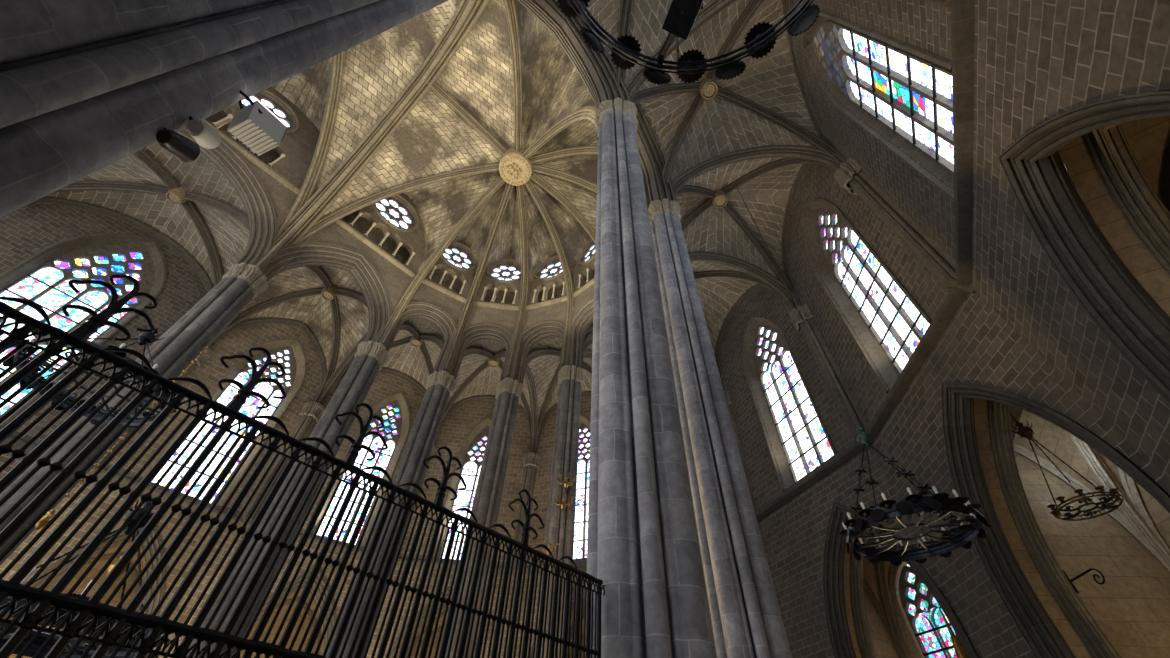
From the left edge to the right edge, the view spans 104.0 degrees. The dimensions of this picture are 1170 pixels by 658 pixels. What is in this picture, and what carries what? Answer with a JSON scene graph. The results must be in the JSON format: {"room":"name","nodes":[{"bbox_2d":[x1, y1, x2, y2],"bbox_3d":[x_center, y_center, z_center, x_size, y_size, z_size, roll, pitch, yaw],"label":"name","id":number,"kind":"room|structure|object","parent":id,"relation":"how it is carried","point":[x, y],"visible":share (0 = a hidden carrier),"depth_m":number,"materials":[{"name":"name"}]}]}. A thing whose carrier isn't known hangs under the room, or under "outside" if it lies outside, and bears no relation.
{"room":"church","nodes":[
{"label":"church","id":0,"kind":"room"},
{"bbox_2d":[0,623,7,633],"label":"chandelier","id":1,"kind":"object","parent":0,"point":[2,625],"depth_m":4.73,"materials":[{"name":"metal"}]},
{"bbox_2d":[0,596,11,612],"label":"chandelier","id":2,"kind":"object","parent":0,"point":[9,598],"depth_m":4.13,"materials":[{"name":"metal"}]},
{"bbox_2d":[5,599,25,616],"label":"chandelier","id":3,"kind":"object","parent":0,"point":[22,602],"depth_m":4.11,"materials":[{"name":"metal"}]},
{"bbox_2d":[0,602,38,648],"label":"chair","id":4,"kind":"object","parent":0,"point":[14,628],"depth_m":4.78,"materials":[{"name":"metal"}]},
{"bbox_2d":[12,629,36,654],"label":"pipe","id":5,"kind":"object","parent":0,"point":[32,632],"depth_m":5.07,"materials":[{"name":"metal"}]},
{"bbox_2d":[16,356,33,370],"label":"chandelier","id":6,"kind":"object","parent":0,"point":[26,361],"depth_m":7.63,"materials":[{"name":"metal"}]},
{"bbox_2d":[2,329,57,366],"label":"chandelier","id":7,"kind":"object","parent":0,"point":[27,348],"depth_m":7.42,"materials":[{"name":"metal"}]},
{"bbox_2d":[20,563,43,584],"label":"chandelier","id":8,"kind":"object","parent":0,"point":[34,569],"depth_m":4.31,"materials":[{"name":"metal"}]},
{"bbox_2d":[19,358,53,386],"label":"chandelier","id":9,"kind":"object","parent":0,"point":[46,363],"depth_m":7.80,"materials":[{"name":"metal"}]},
{"bbox_2d":[26,367,59,389],"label":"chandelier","id":10,"kind":"object","parent":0,"point":[40,380],"depth_m":7.93,"materials":[{"name":"metal"}]},
{"bbox_2d":[32,567,56,583],"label":"chandelier","id":11,"kind":"object","parent":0,"point":[46,574],"depth_m":5.10,"materials":[{"name":"metal"}]},
{"bbox_2d":[23,610,66,656],"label":"chair","id":12,"kind":"object","parent":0,"point":[36,645],"depth_m":5.11,"materials":[{"name":"metal"}]},
{"bbox_2d":[39,606,53,624],"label":"chandelier","id":13,"kind":"object","parent":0,"point":[51,608],"depth_m":4.19,"materials":[{"name":"metal"}]},
{"bbox_2d":[38,634,59,657],"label":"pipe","id":14,"kind":"object","parent":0,"point":[56,637],"depth_m":5.18,"materials":[{"name":"metal"}]},
{"bbox_2d":[39,380,59,394],"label":"chandelier","id":15,"kind":"object","parent":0,"point":[51,384],"depth_m":8.04,"materials":[{"name":"metal"}]},
{"bbox_2d":[51,388,70,405],"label":"chandelier","id":16,"kind":"object","parent":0,"point":[63,392],"depth_m":8.16,"materials":[{"name":"metal"}]},
{"bbox_2d":[52,551,70,561],"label":"chandelier","id":17,"kind":"object","parent":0,"point":[67,553],"depth_m":4.77,"materials":[{"name":"metal"}]},
{"bbox_2d":[58,638,77,657],"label":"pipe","id":18,"kind":"object","parent":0,"point":[72,642],"depth_m":5.22,"materials":[{"name":"metal"}]},
{"bbox_2d":[55,385,86,410],"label":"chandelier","id":19,"kind":"object","parent":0,"point":[70,398],"depth_m":8.24,"materials":[{"name":"metal"}]},
{"bbox_2d":[3,543,143,657],"bbox_3d":[-16.163,9.940,13.598,4.160,9.400,4.472,-34,-58,28],"label":"wall","id":20,"kind":"structure","parent":0,"point":[91,575],"depth_m":16.52,"materials":[{"name":"stone"}]},
{"bbox_2d":[63,345,90,374],"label":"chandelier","id":21,"kind":"object","parent":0,"point":[77,358],"depth_m":7.43,"materials":[{"name":"metal"}]},
{"bbox_2d":[66,542,88,563],"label":"chandelier","id":22,"kind":"object","parent":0,"point":[82,546],"depth_m":5.22,"materials":[{"name":"metal"}]},
{"bbox_2d":[70,400,85,411],"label":"chandelier","id":23,"kind":"object","parent":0,"point":[80,402],"depth_m":8.38,"materials":[{"name":"metal"}]},
{"bbox_2d":[70,640,90,657],"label":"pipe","id":24,"kind":"object","parent":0,"point":[84,644],"depth_m":5.17,"materials":[{"name":"metal"}]},
{"bbox_2d":[71,580,91,597],"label":"chandelier","id":25,"kind":"object","parent":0,"point":[74,595],"depth_m":4.31,"materials":[{"name":"metal"}]},
{"bbox_2d":[79,614,92,634],"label":"chandelier","id":26,"kind":"object","parent":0,"point":[90,617],"depth_m":4.33,"materials":[{"name":"metal"}]},
{"bbox_2d":[85,630,104,657],"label":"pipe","id":27,"kind":"object","parent":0,"point":[96,645],"depth_m":5.30,"materials":[{"name":"metal"}]},
{"bbox_2d":[87,617,105,636],"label":"chandelier","id":28,"kind":"object","parent":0,"point":[101,620],"depth_m":4.37,"materials":[{"name":"metal"}]},
{"bbox_2d":[84,395,110,416],"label":"chandelier","id":29,"kind":"object","parent":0,"point":[94,407],"depth_m":8.43,"materials":[{"name":"metal"}]},
{"bbox_2d":[89,404,112,424],"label":"chandelier","id":30,"kind":"object","parent":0,"point":[103,412],"depth_m":8.48,"materials":[{"name":"metal"}]},
{"bbox_2d":[103,646,115,657],"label":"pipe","id":31,"kind":"object","parent":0,"point":[112,648],"depth_m":5.31,"materials":[{"name":"metal"}]},
{"bbox_2d":[102,407,121,423],"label":"chandelier","id":32,"kind":"object","parent":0,"point":[115,412],"depth_m":8.53,"materials":[{"name":"metal"}]},
{"bbox_2d":[120,581,125,598],"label":"chandelier","id":33,"kind":"object","parent":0,"point":[124,585],"depth_m":5.47,"materials":[{"name":"metal"}]},
{"bbox_2d":[117,624,129,642],"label":"chandelier","id":34,"kind":"object","parent":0,"point":[127,625],"depth_m":4.58,"materials":[{"name":"metal"}]},
{"bbox_2d":[85,325,163,375],"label":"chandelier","id":35,"kind":"object","parent":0,"point":[144,338],"depth_m":8.15,"materials":[{"name":"metal"}]},
{"bbox_2d":[103,497,154,541],"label":"chandelier","id":36,"kind":"object","parent":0,"point":[141,511],"depth_m":5.55,"materials":[{"name":"metal"}]},
{"bbox_2d":[114,626,150,657],"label":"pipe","id":37,"kind":"object","parent":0,"point":[122,651],"depth_m":4.75,"materials":[{"name":"metal"}]},
{"bbox_2d":[128,650,136,657],"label":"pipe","id":38,"kind":"object","parent":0,"point":[133,652],"depth_m":5.27,"materials":[{"name":"metal"}]},
{"bbox_2d":[120,399,146,424],"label":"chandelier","id":39,"kind":"object","parent":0,"point":[141,404],"depth_m":8.57,"materials":[{"name":"metal"}]},
{"bbox_2d":[123,372,149,393],"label":"chandelier","id":40,"kind":"object","parent":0,"point":[138,378],"depth_m":7.76,"materials":[{"name":"metal"}]},
{"bbox_2d":[135,596,145,611],"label":"chandelier","id":41,"kind":"object","parent":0,"point":[141,605],"depth_m":4.76,"materials":[{"name":"metal"}]},
{"bbox_2d":[126,385,176,431],"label":"chandelier","id":42,"kind":"object","parent":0,"point":[139,419],"depth_m":8.52,"materials":[{"name":"metal"}]},
{"bbox_2d":[153,630,163,649],"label":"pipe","id":43,"kind":"object","parent":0,"point":[161,634],"depth_m":5.03,"materials":[{"name":"metal"}]},
{"bbox_2d":[0,203,320,657],"bbox_3d":[-17.639,3.587,14.640,1.368,19.280,13.260,-34,-58,28],"label":"wall","id":44,"kind":"structure","parent":0,"point":[305,387],"depth_m":17.15,"materials":[{"name":"stone"}]},
{"bbox_2d":[0,245,154,417],"bbox_3d":[-19.087,-0.626,16.532,0.172,8.489,2.860,-34,-58,28],"label":"window","id":45,"kind":"structure","parent":44,"relation":"in","point":[47,286],"depth_m":17.24,"materials":[{"name":"glass"}]},
{"bbox_2d":[94,348,210,466],"bbox_3d":[-16.116,2.740,16.780,0.966,5.811,0.963,13,-49,-9],"label":"shaft","id":46,"kind":"object","parent":44,"relation":"attached to","point":[203,357],"visible":0.2,"depth_m":17.84,"materials":[{"name":"stone"}]},
{"bbox_2d":[152,347,296,503],"bbox_3d":[-14.513,3.445,19.421,0.172,7.709,2.080,-34,-58,28],"label":"window","id":47,"kind":"structure","parent":44,"relation":"in","point":[286,358],"depth_m":18.99,"materials":[{"name":"glass"}]},
{"bbox_2d":[240,589,321,657],"bbox_3d":[-11.504,12.911,16.032,4.472,9.400,4.160,27,-53,-20],"label":"wall","id":48,"kind":"structure","parent":0,"point":[288,600],"depth_m":19.06,"materials":[{"name":"stone"}]},
{"bbox_2d":[168,372,423,657],"bbox_3d":[-10.735,8.556,18.746,5.495,19.280,1.367,27,-53,-20],"label":"wall","id":49,"kind":"structure","parent":0,"point":[386,388],"depth_m":19.57,"materials":[{"name":"stone"}]},
{"bbox_2d":[241,402,324,527],"bbox_3d":[-12.678,5.599,19.165,0.963,5.811,0.963,12,-49,-8],"label":"shaft","id":50,"kind":"object","parent":49,"relation":"attached to","point":[311,412],"visible":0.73,"depth_m":19.51,"materials":[{"name":"stone"}]},
{"bbox_2d":[317,400,401,544],"bbox_3d":[-10.153,6.264,21.557,1.690,7.449,0.172,27,-53,-20],"label":"window","id":51,"kind":"structure","parent":49,"relation":"in","point":[391,414],"depth_m":21.74,"materials":[{"name":"glass"}]},
{"bbox_2d":[177,86,424,342],"bbox_3d":[-13.016,-5.963,19.400,1.404,9.880,13.414,-34,-58,28],"label":"wall","id":52,"kind":"structure","parent":0,"point":[384,266],"depth_m":19.65,"materials":[{"name":"stone"}]},
{"bbox_2d":[242,94,292,129],"bbox_3d":[-14.298,-9.651,20.446,0.104,2.184,2.184,-34,-58,28],"label":"window","id":53,"kind":"structure","parent":52,"relation":"in","point":[271,105],"depth_m":20.99,"materials":[{"name":"glass"}]},
{"bbox_2d":[376,197,413,228],"bbox_3d":[-9.840,-5.944,23.538,0.104,2.184,2.184,-34,-58,28],"label":"window","id":54,"kind":"structure","parent":52,"relation":"in","point":[398,214],"depth_m":23.69,"materials":[{"name":"glass"}]},
{"bbox_2d":[272,0,460,240],"bbox_3d":[-9.821,-10.839,15.192,13.417,10.268,8.685,-34,-58,28],"label":"ceiling","id":55,"kind":"structure","parent":0,"point":[344,95],"depth_m":19.59,"materials":[{"name":"stone"}]},
{"bbox_2d":[405,607,448,657],"bbox_3d":[-5.905,14.512,17.214,4.472,9.400,4.160,6,-49,-3],"label":"wall","id":56,"kind":"structure","parent":0,"point":[442,612],"depth_m":20.20,"materials":[{"name":"stone"}]},
{"bbox_2d":[386,242,476,372],"bbox_3d":[-7.318,-1.454,22.802,2.985,9.360,1.404,27,-53,-20],"label":"wall","id":57,"kind":"structure","parent":0,"point":[440,299],"depth_m":22.11,"materials":[{"name":"stone"}]},
{"bbox_2d":[443,246,472,267],"bbox_3d":[-7.004,-3.846,25.014,1.820,1.820,0.104,27,-53,-20],"label":"window","id":58,"kind":"structure","parent":57,"relation":"in","point":[456,256],"depth_m":25.15,"materials":[{"name":"glass"}]},
{"bbox_2d":[32,0,846,453],"bbox_3d":[-4.174,-6.044,19.004,24.511,9.982,25.244,-34,-58,28],"label":"ceiling","id":59,"kind":"structure","parent":0,"point":[496,80],"depth_m":19.77,"materials":[{"name":"stone"}]},
{"bbox_2d":[166,185,188,204],"bbox_3d":[-16.666,-5.566,18.824,0.624,0.832,0.624,-34,-58,28],"label":"boss","id":60,"kind":"object","parent":59,"relation":"attached to","point":[176,196],"visible":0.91,"depth_m":18.57,"materials":[{"name":"stone"}]},
{"bbox_2d":[35,203,342,529],"bbox_3d":[-9.764,-0.914,13.465,0.203,13.810,0.208,-34,-58,28],"label":"hanging lamp","id":61,"kind":"object","parent":59,"relation":"hanging from","point":[45,519],"visible":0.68,"depth_m":9.01,"materials":[{"name":"metal"}]},
{"bbox_2d":[106,187,405,575],"bbox_3d":[-7.434,-0.807,12.838,0.243,14.746,0.250,-34,-58,28],"label":"hanging lamp","id":62,"kind":"object","parent":59,"relation":"hanging from","point":[110,567],"visible":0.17,"depth_m":10.69,"materials":[{"name":"metal"}]},
{"bbox_2d":[321,285,336,299],"bbox_3d":[-12.188,-1.842,21.930,0.624,0.832,0.624,-34,-58,28],"label":"boss","id":63,"kind":"object","parent":59,"relation":"attached to","point":[329,295],"visible":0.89,"depth_m":21.65,"materials":[{"name":"stone"}]},
{"bbox_2d":[410,333,422,346],"bbox_3d":[-8.709,0.472,23.831,0.624,0.832,0.624,-34,-58,28],"label":"boss","id":64,"kind":"object","parent":59,"relation":"attached to","point":[415,342],"visible":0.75,"depth_m":23.54,"materials":[{"name":"stone"}]},
{"bbox_2d":[488,353,499,367],"bbox_3d":[-4.887,1.603,24.671,0.624,0.832,0.624,-34,-58,28],"label":"boss","id":65,"kind":"object","parent":59,"relation":"attached to","point":[493,363],"visible":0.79,"depth_m":24.39,"materials":[{"name":"stone"}]},
{"bbox_2d":[499,148,532,185],"bbox_3d":[-3.350,-7.819,22.162,1.612,0.941,1.612,-34,-58,28],"label":"boss","id":66,"kind":"object","parent":59,"relation":"attached to","point":[515,170],"visible":1,"depth_m":21.84,"materials":[{"name":"stone"}]},
{"bbox_2d":[557,0,819,85],"bbox_3d":[1.048,-7.246,7.887,2.590,12.848,2.564,-34,-58,28],"label":"chandelier","id":67,"kind":"object","parent":59,"relation":"hanging from","point":[680,19],"visible":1,"depth_m":3.91,"materials":[{"name":"metal"}]},
{"bbox_2d":[699,77,717,98],"bbox_3d":[4.174,-8.241,15.592,0.624,0.832,0.624,-34,-58,28],"label":"boss","id":68,"kind":"object","parent":59,"relation":"attached to","point":[709,87],"visible":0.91,"depth_m":15.30,"materials":[{"name":"stone"}]},
{"bbox_2d":[711,189,727,207],"bbox_3d":[5.313,-5.254,18.186,0.624,0.832,0.624,-34,-58,28],"label":"boss","id":69,"kind":"object","parent":59,"relation":"attached to","point":[720,199],"visible":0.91,"depth_m":17.89,"materials":[{"name":"stone"}]},
{"bbox_2d":[737,188,990,565],"bbox_3d":[5.657,-1.040,12.636,2.158,13.665,2.122,-34,-58,28],"label":"chandelier","id":70,"kind":"object","parent":59,"relation":"hanging from","point":[962,535],"visible":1,"depth_m":7.67,"materials":[{"name":"metal"}]},
{"bbox_2d":[366,400,529,657],"bbox_3d":[-5.564,10.082,19.880,5.336,19.280,1.367,6,-49,-3],"label":"wall","id":71,"kind":"structure","parent":0,"point":[459,427],"depth_m":21.40,"materials":[{"name":"stone"}]},
{"bbox_2d":[413,445,436,510],"bbox_3d":[-8.071,7.921,21.026,0.982,5.811,0.968,-34,-58,28],"label":"shaft","id":72,"kind":"object","parent":71,"relation":"attached to","point":[434,449],"visible":0.17,"depth_m":22.61,"materials":[{"name":"stone"}]},
{"bbox_2d":[439,426,489,559],"bbox_3d":[-5.437,7.681,22.397,1.560,7.124,0.172,6,-49,-3],"label":"window","id":73,"kind":"structure","parent":71,"relation":"in","point":[473,459],"depth_m":22.59,"materials":[{"name":"glass"}]},
{"bbox_2d":[510,452,540,577],"bbox_3d":[-2.792,8.518,21.334,0.962,5.811,0.959,-30,-56,26],"label":"shaft","id":74,"kind":"object","parent":71,"relation":"attached to","point":[531,461],"visible":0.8,"depth_m":22.13,"materials":[{"name":"stone"}]},
{"bbox_2d":[450,258,520,379],"bbox_3d":[-4.561,-0.636,23.410,2.904,9.360,1.404,6,-49,-3],"label":"wall","id":75,"kind":"structure","parent":0,"point":[493,315],"depth_m":22.69,"materials":[{"name":"stone"}]},
{"bbox_2d":[490,264,520,279],"bbox_3d":[-4.413,-3.077,25.586,1.820,1.820,0.104,6,-49,-3],"label":"window","id":76,"kind":"structure","parent":75,"relation":"in","point":[502,271],"depth_m":25.70,"materials":[{"name":"glass"}]},
{"bbox_2d":[513,255,566,383],"bbox_3d":[-1.717,-0.778,23.167,2.814,9.360,1.404,-13,-50,13],"label":"wall","id":77,"kind":"structure","parent":0,"point":[546,308],"depth_m":22.36,"materials":[{"name":"stone"}]},
{"bbox_2d":[538,261,562,277],"bbox_3d":[-1.737,-3.209,25.358,1.820,1.820,0.104,-13,-50,13],"label":"window","id":78,"kind":"structure","parent":77,"relation":"in","point":[554,268],"depth_m":25.49,"materials":[{"name":"glass"}]},
{"bbox_2d":[506,396,590,657],"bbox_3d":[-0.238,9.817,19.425,5.172,19.280,1.367,-13,-50,13],"label":"wall","id":79,"kind":"structure","parent":0,"point":[547,433],"depth_m":21.40,"materials":[{"name":"stone"}]},
{"bbox_2d":[573,423,589,558],"bbox_3d":[-0.246,7.436,21.965,1.846,7.124,0.172,-13,-50,13],"label":"window","id":80,"kind":"structure","parent":79,"relation":"in","point":[582,490],"depth_m":21.49,"materials":[{"name":"glass"}]},
{"bbox_2d":[569,610,583,657],"bbox_3d":[0.019,14.229,16.718,4.472,9.400,4.160,-13,-50,13],"label":"wall","id":81,"kind":"structure","parent":0,"point":[580,610],"depth_m":20.01,"materials":[{"name":"stone"}]},
{"bbox_2d":[570,238,594,368],"bbox_3d":[0.705,-1.793,22.169,2.803,9.360,1.404,-34,-58,28],"label":"wall","id":82,"kind":"structure","parent":0,"point":[583,312],"depth_m":21.38,"materials":[{"name":"stone"}]},
{"bbox_2d":[582,243,594,261],"bbox_3d":[0.542,-4.165,24.419,1.820,1.820,0.104,-34,-58,28],"label":"window","id":83,"kind":"structure","parent":82,"relation":"in","point":[590,251],"depth_m":24.73,"materials":[{"name":"glass"}]},
{"bbox_2d":[631,98,676,202],"bbox_3d":[1.929,-7.780,16.826,1.404,9.360,3.184,-22,-53,20],"label":"wall","id":84,"kind":"structure","parent":0,"point":[652,162],"depth_m":15.74,"materials":[{"name":"stone"}]},
{"bbox_2d":[718,287,978,657],"bbox_3d":[7.310,4.740,14.623,1.367,19.280,5.185,18,-50,-13],"label":"wall","id":85,"kind":"structure","parent":0,"point":[818,584],"depth_m":13.54,"materials":[{"name":"stone"}]},
{"bbox_2d":[723,390,757,513],"bbox_3d":[5.891,4.881,17.758,0.960,5.811,0.970,-19,-52,18],"label":"shaft","id":86,"kind":"object","parent":85,"relation":"attached to","point":[726,393],"visible":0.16,"depth_m":17.58,"materials":[{"name":"stone"}]},
{"bbox_2d":[754,324,833,481],"bbox_3d":[7.413,2.188,17.007,0.172,7.124,1.846,18,-50,-13],"label":"window","id":87,"kind":"structure","parent":85,"relation":"in","point":[804,442],"depth_m":16.45,"materials":[{"name":"glass"}]},
{"bbox_2d":[789,303,872,449],"bbox_3d":[7.868,1.345,14.550,0.973,5.811,0.966,-34,-58,28],"label":"shaft","id":88,"kind":"object","parent":85,"relation":"attached to","point":[796,318],"visible":0.65,"depth_m":14.35,"materials":[{"name":"stone"}]},
{"bbox_2d":[863,532,923,657],"bbox_3d":[8.448,7.749,10.639,3.120,9.400,4.472,18,-50,-13],"label":"wall","id":89,"kind":"structure","parent":0,"point":[891,632],"depth_m":13.26,"materials":[{"name":"stone"}]},
{"bbox_2d":[899,565,956,657],"bbox_3d":[9.431,8.136,12.226,0.172,3.445,1.235,18,-50,-13],"label":"window","id":90,"kind":"structure","parent":89,"relation":"in","point":[921,609],"depth_m":12.61,"materials":[{"name":"glass"}]},
{"bbox_2d":[937,603,967,657],"bbox_3d":[9.466,8.518,9.280,0.622,6.410,1.727,18,-50,-13],"label":"window frame","id":91,"kind":"structure","parent":0,"point":[960,653],"depth_m":11.12,"materials":[{"name":"stone"}]},
{"bbox_2d":[787,164,1169,657],"bbox_3d":[8.224,0.812,11.113,1.367,19.280,5.336,-1,-49,3],"label":"wall","id":92,"kind":"structure","parent":0,"point":[945,420],"depth_m":9.33,"materials":[{"name":"stone"}]},
{"bbox_2d":[814,207,929,374],"bbox_3d":[8.193,-1.793,13.672,0.172,7.449,1.846,-1,-49,3],"label":"window","id":93,"kind":"structure","parent":92,"relation":"in","point":[898,327],"depth_m":13.06,"materials":[{"name":"glass"}]},
{"bbox_2d":[834,157,975,292],"bbox_3d":[7.637,-2.639,11.037,0.967,5.811,0.982,-34,-58,28],"label":"shaft","id":94,"kind":"object","parent":92,"relation":"attached to","point":[850,176],"visible":0.64,"depth_m":10.64,"materials":[{"name":"stone"}]},
{"bbox_2d":[789,0,1169,482],"bbox_3d":[6.737,-3.191,7.636,1.367,19.280,5.492,-21,-53,20],"label":"wall","id":95,"kind":"structure","parent":0,"point":[1043,91],"depth_m":6.14,"materials":[{"name":"stone"}]},
{"bbox_2d":[811,19,953,173],"bbox_3d":[6.386,-5.670,10.233,0.172,7.319,1.846,-21,-53,20],"label":"window","id":96,"kind":"structure","parent":95,"relation":"in","point":[910,94],"depth_m":9.42,"materials":[{"name":"glass"}]},
{"bbox_2d":[928,0,950,6],"bbox_3d":[5.029,-6.302,7.908,0.962,5.811,0.959,13,-49,-9],"label":"shaft","id":97,"kind":"object","parent":95,"relation":"attached to","point":[945,3],"visible":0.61,"depth_m":6.21,"materials":[{"name":"stone"}]},
{"bbox_2d":[1009,405,1169,657],"bbox_3d":[9.472,3.527,6.864,3.900,9.400,4.472,-1,-49,3],"label":"wall","id":98,"kind":"structure","parent":0,"point":[1129,545],"depth_m":9.09,"materials":[{"name":"stone"}]},
{"bbox_2d":[1009,412,1123,520],"bbox_3d":[9.195,2.430,9.245,1.045,2.579,1.091,-34,-58,28],"label":"chandelier","id":99,"kind":"object","parent":98,"relation":"hanging from","point":[1027,432],"visible":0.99,"depth_m":8.40,"materials":[{"name":"brown metal"}]},
{"bbox_2d":[1062,568,1104,593],"bbox_3d":[9.102,4.517,8.351,0.049,0.447,0.743,-1,-49,3],"label":"iron bracket","id":100,"kind":"object","parent":98,"relation":"attached to","point":[1090,569],"visible":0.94,"depth_m":8.33,"materials":[{"name":"black metal"}]},
{"bbox_2d":[1080,116,1169,250],"bbox_3d":[7.715,-0.792,3.118,4.160,9.400,4.472,-21,-53,20],"label":"wall","id":101,"kind":"structure","parent":0,"point":[1148,139],"depth_m":6.25,"materials":[{"name":"stone"}]},
{"bbox_2d":[1139,0,1169,4],"bbox_3d":[3.633,-6.536,4.808,1.367,19.280,5.070,-34,-58,28],"label":"wall","id":102,"kind":"structure","parent":0,"point":[1167,2],"depth_m":3.87,"materials":[{"name":"stone"}]},
{"label":"floor","id":103,"kind":"structure","parent":0,"visible":0},
{"bbox_2d":[0,263,267,565],"bbox_3d":[-12.217,2.984,10.862,1.450,14.756,1.450,3,-48,0],"label":"pillar","id":104,"kind":"structure","parent":103,"relation":"on","point":[194,331],"depth_m":13.09,"materials":[{"name":"stone"}]},
{"bbox_2d":[0,0,447,217],"bbox_3d":[-2.608,-3.503,4.728,1.450,14.756,1.450,3,-48,0],"label":"pillar","id":105,"kind":"structure","parent":103,"relation":"on","point":[86,86],"depth_m":2.31,"materials":[{"name":"stone"}]},
{"bbox_2d":[156,127,199,161],"bbox_3d":[-2.301,-1.044,2.583,0.135,0.193,0.204,8,-49,-5],"label":"spotlight","id":106,"kind":"object","parent":105,"relation":"attached to","point":[184,149],"visible":0.98,"depth_m":2.54,"materials":[{"name":"black plastic"}]},
{"bbox_2d":[186,116,220,148],"bbox_3d":[-2.306,-1.179,2.741,0.152,0.194,0.195,17,-50,-12],"label":"spotlight","id":107,"kind":"object","parent":105,"relation":"attached to","point":[207,137],"visible":0.98,"depth_m":2.69,"materials":[{"name":"metal"}]},
{"bbox_2d":[227,90,286,155],"bbox_3d":[-2.258,-1.406,3.096,0.234,0.288,0.383,-13,-50,14],"label":"floodlight","id":108,"kind":"object","parent":105,"relation":"attached to","point":[255,125],"visible":0.91,"depth_m":3.06,"materials":[{"name":"metal"}]},
{"bbox_2d":[186,341,388,657],"bbox_3d":[-8.857,5.778,13.192,1.450,14.756,1.450,3,-48,0],"label":"pillar","id":109,"kind":"structure","parent":103,"relation":"on","point":[370,357],"depth_m":14.08,"materials":[{"name":"stone"}]},
{"bbox_2d":[0,274,604,657],"bbox_3d":[-1.144,1.622,1.612,0.062,3.136,3.832,-34,-58,28],"label":"iron railing","id":110,"kind":"object","parent":103,"relation":"on","point":[77,337],"visible":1,"depth_m":1.94,"materials":[{"name":"black metal"}]},
{"bbox_2d":[325,370,456,657],"bbox_3d":[-6.357,7.051,14.213,1.380,14.756,1.380,-19,-52,18],"label":"pillar","id":111,"kind":"structure","parent":103,"relation":"on","point":[419,445],"depth_m":16.06,"materials":[{"name":"stone"}]},
{"bbox_2d":[438,377,523,657],"bbox_3d":[-3.477,7.375,14.380,1.378,14.756,1.378,32,-55,-24],"label":"pillar","id":112,"kind":"structure","parent":103,"relation":"on","point":[489,489],"depth_m":16.21,"materials":[{"name":"stone"}]},
{"bbox_2d":[535,365,584,657],"bbox_3d":[-0.804,6.776,13.739,1.378,14.756,1.378,12,-49,-8],"label":"pillar","id":113,"kind":"structure","parent":103,"relation":"on","point":[560,524],"depth_m":15.34,"materials":[{"name":"stone"}]},
{"bbox_2d":[541,539,558,555],"bbox_3d":[-0.901,5.508,11.424,0.456,0.328,0.515,-34,-58,28],"label":"sconce","id":114,"kind":"object","parent":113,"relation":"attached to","point":[551,540],"visible":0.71,"depth_m":11.40,"materials":[{"name":"metal"}]},
{"bbox_2d":[553,493,573,509],"bbox_3d":[-0.688,5.443,14.271,0.608,0.437,0.686,-34,-58,28],"label":"sconce","id":115,"kind":"object","parent":113,"relation":"attached to","point":[562,504],"visible":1,"depth_m":14.22,"materials":[{"name":"metal"}]},
{"bbox_2d":[556,472,576,488],"bbox_3d":[-0.617,4.968,14.812,0.608,0.437,0.686,-34,-58,28],"label":"sconce","id":116,"kind":"object","parent":113,"relation":"attached to","point":[566,483],"visible":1,"depth_m":14.76,"materials":[{"name":"metal"}]},
{"bbox_2d":[585,98,715,657],"bbox_3d":[0.629,-0.811,6.973,1.450,14.756,1.450,3,-48,0],"label":"pillar","id":117,"kind":"structure","parent":103,"relation":"on","point":[643,543],"depth_m":4.23,"materials":[{"name":"stone"}]},
{"bbox_2d":[518,0,632,108],"bbox_3d":[-0.492,-10.371,14.982,1.404,9.880,5.135,-34,-58,28],"label":"arch","id":118,"kind":"object","parent":117,"relation":"on","point":[596,70],"depth_m":13.72,"materials":[{"name":"stone"}]},
{"bbox_2d":[658,277,716,657],"bbox_3d":[2.334,3.469,10.685,1.378,14.756,1.378,-27,-55,23],"label":"pillar","id":119,"kind":"structure","parent":103,"relation":"on","point":[658,277],"depth_m":9.80,"materials":[{"name":"stone"}]},
{"bbox_2d":[648,198,791,657],"bbox_3d":[2.208,1.293,8.767,1.336,14.756,1.336,3,-48,0],"label":"pillar","id":120,"kind":"structure","parent":103,"relation":"on","point":[747,622],"depth_m":7.11,"materials":[{"name":"stone"}]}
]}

